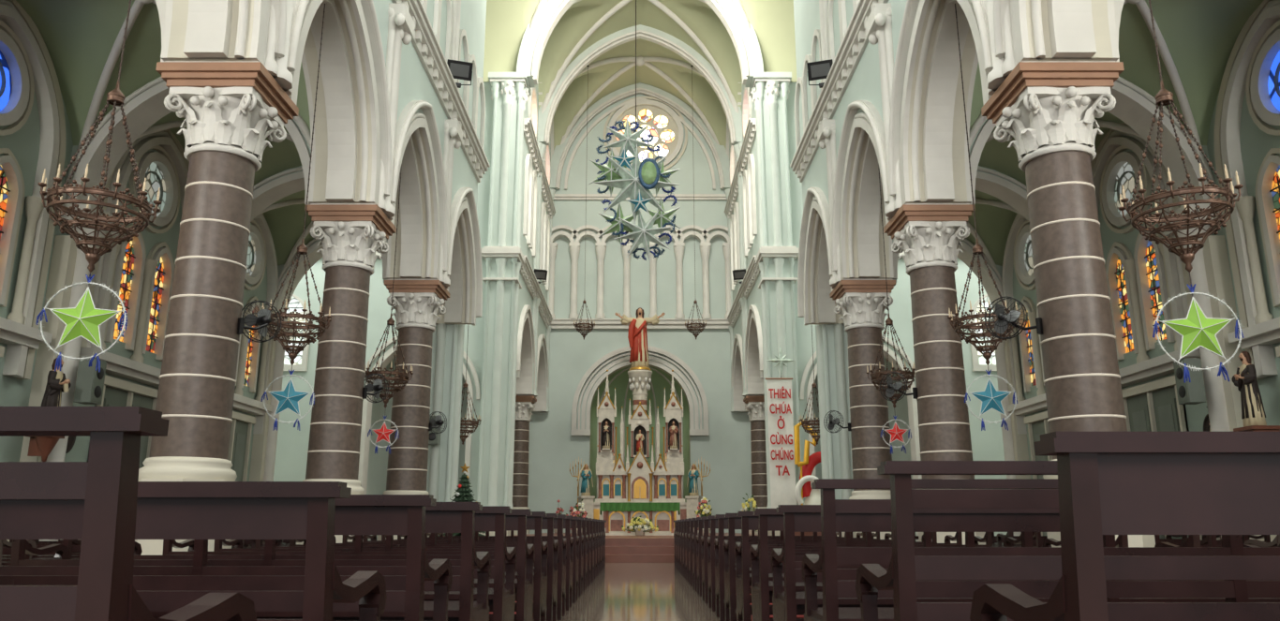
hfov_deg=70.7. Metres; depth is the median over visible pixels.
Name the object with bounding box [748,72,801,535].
pier
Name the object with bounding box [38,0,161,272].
chandelier
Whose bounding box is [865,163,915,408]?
chandelier
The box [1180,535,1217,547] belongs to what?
pew
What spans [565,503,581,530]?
flower arrangement
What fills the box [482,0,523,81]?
ceiling
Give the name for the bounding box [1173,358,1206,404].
loudspeaker
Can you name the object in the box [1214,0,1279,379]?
window
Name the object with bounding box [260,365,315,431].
star lantern
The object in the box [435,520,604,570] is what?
pew
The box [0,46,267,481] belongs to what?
wall
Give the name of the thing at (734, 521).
pew
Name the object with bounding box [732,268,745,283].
floodlight
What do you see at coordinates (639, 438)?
niche statue
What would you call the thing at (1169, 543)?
pew
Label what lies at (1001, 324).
wall fan
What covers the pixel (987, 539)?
pew
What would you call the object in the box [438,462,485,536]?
tree
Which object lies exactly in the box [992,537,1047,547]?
pew
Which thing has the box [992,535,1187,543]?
pew
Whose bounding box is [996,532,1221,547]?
pew
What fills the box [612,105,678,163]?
window
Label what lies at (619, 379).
wall
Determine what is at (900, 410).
wall
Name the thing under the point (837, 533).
pew
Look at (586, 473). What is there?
angel statue
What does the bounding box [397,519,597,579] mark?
pew
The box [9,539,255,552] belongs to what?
pew
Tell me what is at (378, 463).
wall
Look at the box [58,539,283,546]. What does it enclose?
pew
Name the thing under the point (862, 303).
column
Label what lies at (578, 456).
candelabrum
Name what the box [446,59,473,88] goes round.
floodlight
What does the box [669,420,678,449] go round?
niche statue
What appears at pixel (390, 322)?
chandelier
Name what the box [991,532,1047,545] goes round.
pew
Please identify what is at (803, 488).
decoration
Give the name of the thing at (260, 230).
window
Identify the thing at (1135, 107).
arches
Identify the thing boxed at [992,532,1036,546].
pew
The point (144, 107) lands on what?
arches
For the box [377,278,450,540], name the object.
column
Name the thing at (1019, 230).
window
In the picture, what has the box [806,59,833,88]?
floodlight
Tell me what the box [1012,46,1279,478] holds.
wall
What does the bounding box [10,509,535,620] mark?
pew
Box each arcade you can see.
[160,0,490,326]
[789,0,1119,326]
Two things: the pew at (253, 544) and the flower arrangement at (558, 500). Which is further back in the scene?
the flower arrangement at (558, 500)
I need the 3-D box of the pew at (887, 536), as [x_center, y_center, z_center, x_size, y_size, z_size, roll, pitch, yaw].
[2.217,3.519,13.250,3.125,0.894,0.790,0,-13,0]
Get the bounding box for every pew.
[0,406,256,620]
[0,481,386,620]
[0,502,491,620]
[0,506,517,620]
[0,539,36,565]
[1,539,79,557]
[1,539,81,565]
[1,545,80,561]
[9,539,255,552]
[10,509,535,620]
[38,542,80,554]
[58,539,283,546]
[133,511,548,620]
[136,494,452,620]
[162,513,558,620]
[213,514,566,620]
[231,539,289,549]
[255,515,573,610]
[289,516,579,603]
[334,517,584,596]
[342,518,588,591]
[363,518,592,586]
[381,519,595,582]
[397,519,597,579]
[425,520,600,576]
[425,520,602,573]
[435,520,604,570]
[445,520,606,568]
[673,520,821,567]
[674,520,841,569]
[677,520,853,572]
[679,520,865,575]
[681,519,879,579]
[684,519,891,581]
[687,518,915,586]
[691,518,937,591]
[696,517,962,596]
[700,516,992,603]
[706,515,1021,611]
[714,514,1060,620]
[723,513,1128,620]
[734,511,1200,620]
[749,508,1279,620]
[770,505,1279,620]
[801,478,1279,620]
[855,461,1279,620]
[914,532,1047,544]
[969,431,1279,620]
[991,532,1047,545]
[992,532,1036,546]
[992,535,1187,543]
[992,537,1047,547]
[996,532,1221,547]
[1032,532,1270,547]
[1154,535,1277,547]
[1169,542,1221,544]
[1175,535,1248,545]
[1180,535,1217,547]
[1243,535,1279,547]
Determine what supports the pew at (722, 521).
on the floor
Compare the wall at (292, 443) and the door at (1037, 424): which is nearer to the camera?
the door at (1037, 424)
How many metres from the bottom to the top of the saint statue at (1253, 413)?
1.470 m
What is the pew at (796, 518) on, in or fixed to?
on the floor
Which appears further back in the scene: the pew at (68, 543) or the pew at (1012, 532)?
the pew at (1012, 532)
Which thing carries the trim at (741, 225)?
attached to the wall at (756, 383)
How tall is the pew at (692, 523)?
0.894 m
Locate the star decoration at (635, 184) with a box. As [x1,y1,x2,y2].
[588,0,680,262]
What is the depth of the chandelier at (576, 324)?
34.92 m
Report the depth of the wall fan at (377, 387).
13.47 m
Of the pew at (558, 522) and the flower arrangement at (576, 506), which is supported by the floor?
the pew at (558, 522)
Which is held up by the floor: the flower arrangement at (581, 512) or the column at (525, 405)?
the column at (525, 405)
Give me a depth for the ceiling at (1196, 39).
13.45 m
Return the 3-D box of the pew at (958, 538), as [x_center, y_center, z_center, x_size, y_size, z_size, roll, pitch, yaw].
[2.217,2.880,10.565,3.125,0.894,0.790,0,-13,0]
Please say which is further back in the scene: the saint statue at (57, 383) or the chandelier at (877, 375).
the chandelier at (877, 375)
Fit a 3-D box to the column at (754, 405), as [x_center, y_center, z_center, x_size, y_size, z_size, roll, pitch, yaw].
[4.400,5.826,32.741,1.088,5.440,1.088,0,-13,0]
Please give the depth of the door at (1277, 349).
12.11 m
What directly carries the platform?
on the floor
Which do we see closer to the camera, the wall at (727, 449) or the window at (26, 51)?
the window at (26, 51)
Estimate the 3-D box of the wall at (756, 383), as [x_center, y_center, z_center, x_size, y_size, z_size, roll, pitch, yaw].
[4.400,-4.365,35.272,0.800,15.560,9.600,0,-13,0]
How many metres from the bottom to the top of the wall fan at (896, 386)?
0.441 m
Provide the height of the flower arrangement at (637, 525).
0.560 m
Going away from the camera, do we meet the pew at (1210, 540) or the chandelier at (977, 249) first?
the pew at (1210, 540)
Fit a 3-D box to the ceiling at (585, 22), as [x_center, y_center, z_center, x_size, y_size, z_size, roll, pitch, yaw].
[-0.002,-12.979,20.121,8.234,5.378,43.303,0,-13,0]
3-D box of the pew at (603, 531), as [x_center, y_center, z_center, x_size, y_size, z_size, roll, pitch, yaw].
[-2.217,4.514,17.423,3.125,0.894,0.790,0,-13,0]
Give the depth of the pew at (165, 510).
1.98 m
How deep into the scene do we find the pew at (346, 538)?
11.37 m
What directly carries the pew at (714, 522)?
on the floor
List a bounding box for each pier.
[426,323,464,537]
[476,72,531,535]
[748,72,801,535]
[815,323,853,536]
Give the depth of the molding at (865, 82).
15.42 m
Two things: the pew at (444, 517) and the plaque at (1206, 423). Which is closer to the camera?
the pew at (444, 517)
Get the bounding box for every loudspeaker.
[73,358,106,404]
[428,416,441,445]
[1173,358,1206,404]
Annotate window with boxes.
[0,0,65,379]
[74,129,189,387]
[232,213,278,433]
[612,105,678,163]
[1001,213,1047,433]
[1090,123,1205,387]
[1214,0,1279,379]
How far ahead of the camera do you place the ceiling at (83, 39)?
13.45 m
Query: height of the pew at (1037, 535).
0.894 m
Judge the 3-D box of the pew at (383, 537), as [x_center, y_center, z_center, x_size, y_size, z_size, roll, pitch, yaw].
[-2.217,3.494,13.143,3.125,0.894,0.790,0,-13,0]
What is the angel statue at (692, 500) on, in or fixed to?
on the platform
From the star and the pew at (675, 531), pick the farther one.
the star
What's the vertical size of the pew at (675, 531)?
0.894 m
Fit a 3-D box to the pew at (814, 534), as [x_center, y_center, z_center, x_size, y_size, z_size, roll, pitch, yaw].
[2.217,3.093,11.460,3.125,0.894,0.790,0,-13,0]
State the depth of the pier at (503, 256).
28.54 m
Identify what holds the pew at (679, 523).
on the floor
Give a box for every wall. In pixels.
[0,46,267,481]
[273,81,493,502]
[362,357,396,541]
[457,93,821,534]
[515,84,550,412]
[589,366,689,502]
[729,84,764,412]
[786,81,1007,541]
[883,357,917,541]
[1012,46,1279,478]
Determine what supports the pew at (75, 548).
on the floor
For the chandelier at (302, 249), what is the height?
5.028 m
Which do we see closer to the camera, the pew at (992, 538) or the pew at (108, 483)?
the pew at (108, 483)
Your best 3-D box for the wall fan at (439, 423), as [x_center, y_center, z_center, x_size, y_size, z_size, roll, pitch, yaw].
[-3.944,2.173,17.536,0.275,0.441,0.531,-10,-17,37]
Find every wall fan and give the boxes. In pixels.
[237,300,281,342]
[362,373,388,402]
[428,411,446,433]
[823,410,851,432]
[879,372,917,401]
[984,296,1042,339]
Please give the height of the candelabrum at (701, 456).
2.980 m
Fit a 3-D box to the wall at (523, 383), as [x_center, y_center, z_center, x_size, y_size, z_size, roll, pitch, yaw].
[-4.400,-4.365,35.272,0.800,15.560,9.600,0,-13,0]
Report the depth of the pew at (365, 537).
12.23 m
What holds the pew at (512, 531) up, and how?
on the floor
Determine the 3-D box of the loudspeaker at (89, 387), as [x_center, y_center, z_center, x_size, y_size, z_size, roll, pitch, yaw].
[-8.064,1.042,13.218,0.312,0.640,0.280,0,-13,0]
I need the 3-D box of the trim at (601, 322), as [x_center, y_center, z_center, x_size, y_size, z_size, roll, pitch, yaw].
[0.000,-2.310,39.429,8.534,15.470,0.500,0,-13,0]
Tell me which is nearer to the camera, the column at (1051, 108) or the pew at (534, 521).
the pew at (534, 521)
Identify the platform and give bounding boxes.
[515,533,758,563]
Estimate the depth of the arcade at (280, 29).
13.75 m
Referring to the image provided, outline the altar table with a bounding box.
[599,502,680,535]
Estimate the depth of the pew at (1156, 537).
9.17 m
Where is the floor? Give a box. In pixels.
[532,563,803,620]
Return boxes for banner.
[765,377,796,508]
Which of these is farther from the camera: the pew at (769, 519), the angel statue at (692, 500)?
the angel statue at (692, 500)
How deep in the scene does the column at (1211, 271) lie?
13.32 m
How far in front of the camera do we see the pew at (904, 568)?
2.40 m
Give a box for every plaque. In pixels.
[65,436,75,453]
[1203,406,1210,431]
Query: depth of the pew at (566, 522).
8.81 m
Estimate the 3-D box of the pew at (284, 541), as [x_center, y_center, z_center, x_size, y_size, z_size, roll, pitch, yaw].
[-6.768,3.638,13.746,3.125,0.894,0.790,0,-13,0]
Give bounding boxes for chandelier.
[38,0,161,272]
[261,3,331,365]
[364,163,413,408]
[460,327,481,445]
[573,65,595,340]
[684,65,706,340]
[798,326,819,445]
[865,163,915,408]
[947,3,1020,365]
[1118,0,1243,272]
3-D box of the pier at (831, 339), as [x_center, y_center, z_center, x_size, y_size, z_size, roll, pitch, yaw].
[4.694,-1.862,22.388,1.068,15.600,1.357,0,-13,0]
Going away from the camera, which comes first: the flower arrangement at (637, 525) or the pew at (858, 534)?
the pew at (858, 534)
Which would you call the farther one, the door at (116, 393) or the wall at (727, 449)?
the wall at (727, 449)
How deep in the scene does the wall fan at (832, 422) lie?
17.39 m
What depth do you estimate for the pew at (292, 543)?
9.66 m
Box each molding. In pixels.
[166,0,486,324]
[793,0,1113,324]
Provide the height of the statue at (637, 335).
2.661 m
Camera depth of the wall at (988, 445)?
28.52 m
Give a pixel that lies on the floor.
(621, 591)
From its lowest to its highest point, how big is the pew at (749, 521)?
0.894 m
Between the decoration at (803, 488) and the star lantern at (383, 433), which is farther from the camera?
the decoration at (803, 488)
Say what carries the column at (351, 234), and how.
on the floor
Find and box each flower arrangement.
[553,499,564,534]
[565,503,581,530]
[572,499,587,534]
[621,515,658,535]
[693,496,715,535]
[740,493,759,535]
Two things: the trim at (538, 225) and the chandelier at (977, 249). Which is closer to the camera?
the chandelier at (977, 249)
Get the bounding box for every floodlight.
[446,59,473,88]
[534,268,547,283]
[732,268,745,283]
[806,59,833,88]
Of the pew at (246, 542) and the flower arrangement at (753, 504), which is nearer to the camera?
the pew at (246, 542)
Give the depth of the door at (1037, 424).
19.56 m
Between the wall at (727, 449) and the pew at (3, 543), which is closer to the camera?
the pew at (3, 543)
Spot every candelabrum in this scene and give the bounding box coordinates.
[569,456,587,510]
[692,456,710,499]
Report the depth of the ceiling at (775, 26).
30.60 m
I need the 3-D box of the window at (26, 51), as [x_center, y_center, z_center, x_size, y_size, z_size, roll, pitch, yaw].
[-8.570,-1.888,11.758,0.380,5.122,3.200,0,-13,0]
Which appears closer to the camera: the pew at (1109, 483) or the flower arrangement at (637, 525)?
the pew at (1109, 483)
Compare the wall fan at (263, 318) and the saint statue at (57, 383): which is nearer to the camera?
the wall fan at (263, 318)
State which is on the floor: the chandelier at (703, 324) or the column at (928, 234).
the column at (928, 234)
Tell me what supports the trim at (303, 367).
attached to the wall at (292, 443)
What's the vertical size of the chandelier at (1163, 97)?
5.028 m
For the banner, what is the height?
4.225 m
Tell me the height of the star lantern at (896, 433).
0.760 m
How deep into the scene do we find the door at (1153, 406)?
15.10 m
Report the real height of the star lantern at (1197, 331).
0.863 m
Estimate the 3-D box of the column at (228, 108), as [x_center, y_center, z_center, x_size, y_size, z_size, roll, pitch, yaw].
[-4.400,0.195,9.103,1.060,5.440,1.060,0,-13,0]
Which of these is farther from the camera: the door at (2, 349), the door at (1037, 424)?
the door at (1037, 424)
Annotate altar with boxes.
[593,370,686,531]
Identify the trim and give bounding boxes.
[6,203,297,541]
[282,252,483,487]
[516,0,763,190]
[516,82,555,412]
[549,96,730,435]
[724,82,763,412]
[796,252,997,486]
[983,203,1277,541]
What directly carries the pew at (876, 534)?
on the floor
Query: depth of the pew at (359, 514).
2.83 m
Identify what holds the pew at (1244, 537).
on the floor
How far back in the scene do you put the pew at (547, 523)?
7.09 m
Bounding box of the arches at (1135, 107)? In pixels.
[842,0,1218,325]
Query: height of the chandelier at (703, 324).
11.572 m
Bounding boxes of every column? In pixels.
[134,60,298,555]
[296,203,396,544]
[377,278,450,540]
[511,394,536,535]
[743,394,767,535]
[829,278,895,539]
[883,203,985,544]
[981,60,1155,547]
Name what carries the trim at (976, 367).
attached to the wall at (988, 445)
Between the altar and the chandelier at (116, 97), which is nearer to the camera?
the chandelier at (116, 97)
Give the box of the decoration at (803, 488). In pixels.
[793,419,821,535]
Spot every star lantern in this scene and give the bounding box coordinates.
[35,272,128,372]
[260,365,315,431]
[367,414,399,454]
[880,414,912,454]
[964,365,1017,431]
[1152,272,1244,383]
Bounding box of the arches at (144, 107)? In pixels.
[62,0,437,325]
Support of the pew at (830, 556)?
on the floor
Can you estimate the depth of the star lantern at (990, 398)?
11.02 m
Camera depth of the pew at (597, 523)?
14.80 m
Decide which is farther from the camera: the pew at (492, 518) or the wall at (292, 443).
the wall at (292, 443)
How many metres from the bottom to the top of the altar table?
0.945 m
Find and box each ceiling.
[15,0,316,267]
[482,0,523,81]
[520,0,759,148]
[756,0,797,81]
[963,0,1264,267]
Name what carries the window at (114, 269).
in the wall at (23, 143)
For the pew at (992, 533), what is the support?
on the floor
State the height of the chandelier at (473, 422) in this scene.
16.310 m
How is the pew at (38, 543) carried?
on the floor
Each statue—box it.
[27,357,71,461]
[577,463,595,532]
[601,420,610,449]
[615,307,665,371]
[635,430,644,454]
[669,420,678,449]
[684,463,702,532]
[1231,351,1279,431]
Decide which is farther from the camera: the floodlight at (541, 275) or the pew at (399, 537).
the floodlight at (541, 275)
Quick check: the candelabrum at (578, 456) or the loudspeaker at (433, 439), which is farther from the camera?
the candelabrum at (578, 456)
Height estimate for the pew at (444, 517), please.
0.894 m
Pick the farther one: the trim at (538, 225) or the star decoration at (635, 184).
the trim at (538, 225)
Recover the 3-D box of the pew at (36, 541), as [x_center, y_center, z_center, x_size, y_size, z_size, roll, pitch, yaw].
[-6.768,2.776,10.127,3.125,0.894,0.790,0,-13,0]
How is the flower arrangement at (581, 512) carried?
on the platform
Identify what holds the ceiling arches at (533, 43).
attached to the ceiling at (585, 22)
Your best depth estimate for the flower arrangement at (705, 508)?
27.41 m
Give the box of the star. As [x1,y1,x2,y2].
[766,345,794,377]
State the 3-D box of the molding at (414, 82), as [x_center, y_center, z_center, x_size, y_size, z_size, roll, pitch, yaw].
[-4.400,-10.239,10.612,0.840,15.560,25.900,0,-13,0]
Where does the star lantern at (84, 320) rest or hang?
hanging from the chandelier at (116, 97)
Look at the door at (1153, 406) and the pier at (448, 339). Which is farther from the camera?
the pier at (448, 339)
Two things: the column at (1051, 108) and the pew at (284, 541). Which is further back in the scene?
the pew at (284, 541)
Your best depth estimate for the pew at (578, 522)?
10.52 m
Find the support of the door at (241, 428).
in the wall at (23, 143)
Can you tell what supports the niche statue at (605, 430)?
on the altar
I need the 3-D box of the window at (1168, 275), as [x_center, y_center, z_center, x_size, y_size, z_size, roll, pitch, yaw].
[8.570,-0.914,15.843,0.380,5.122,3.200,0,-13,0]
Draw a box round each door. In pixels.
[0,345,4,357]
[87,375,158,468]
[227,411,256,481]
[1023,411,1052,535]
[1121,375,1202,539]
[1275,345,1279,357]

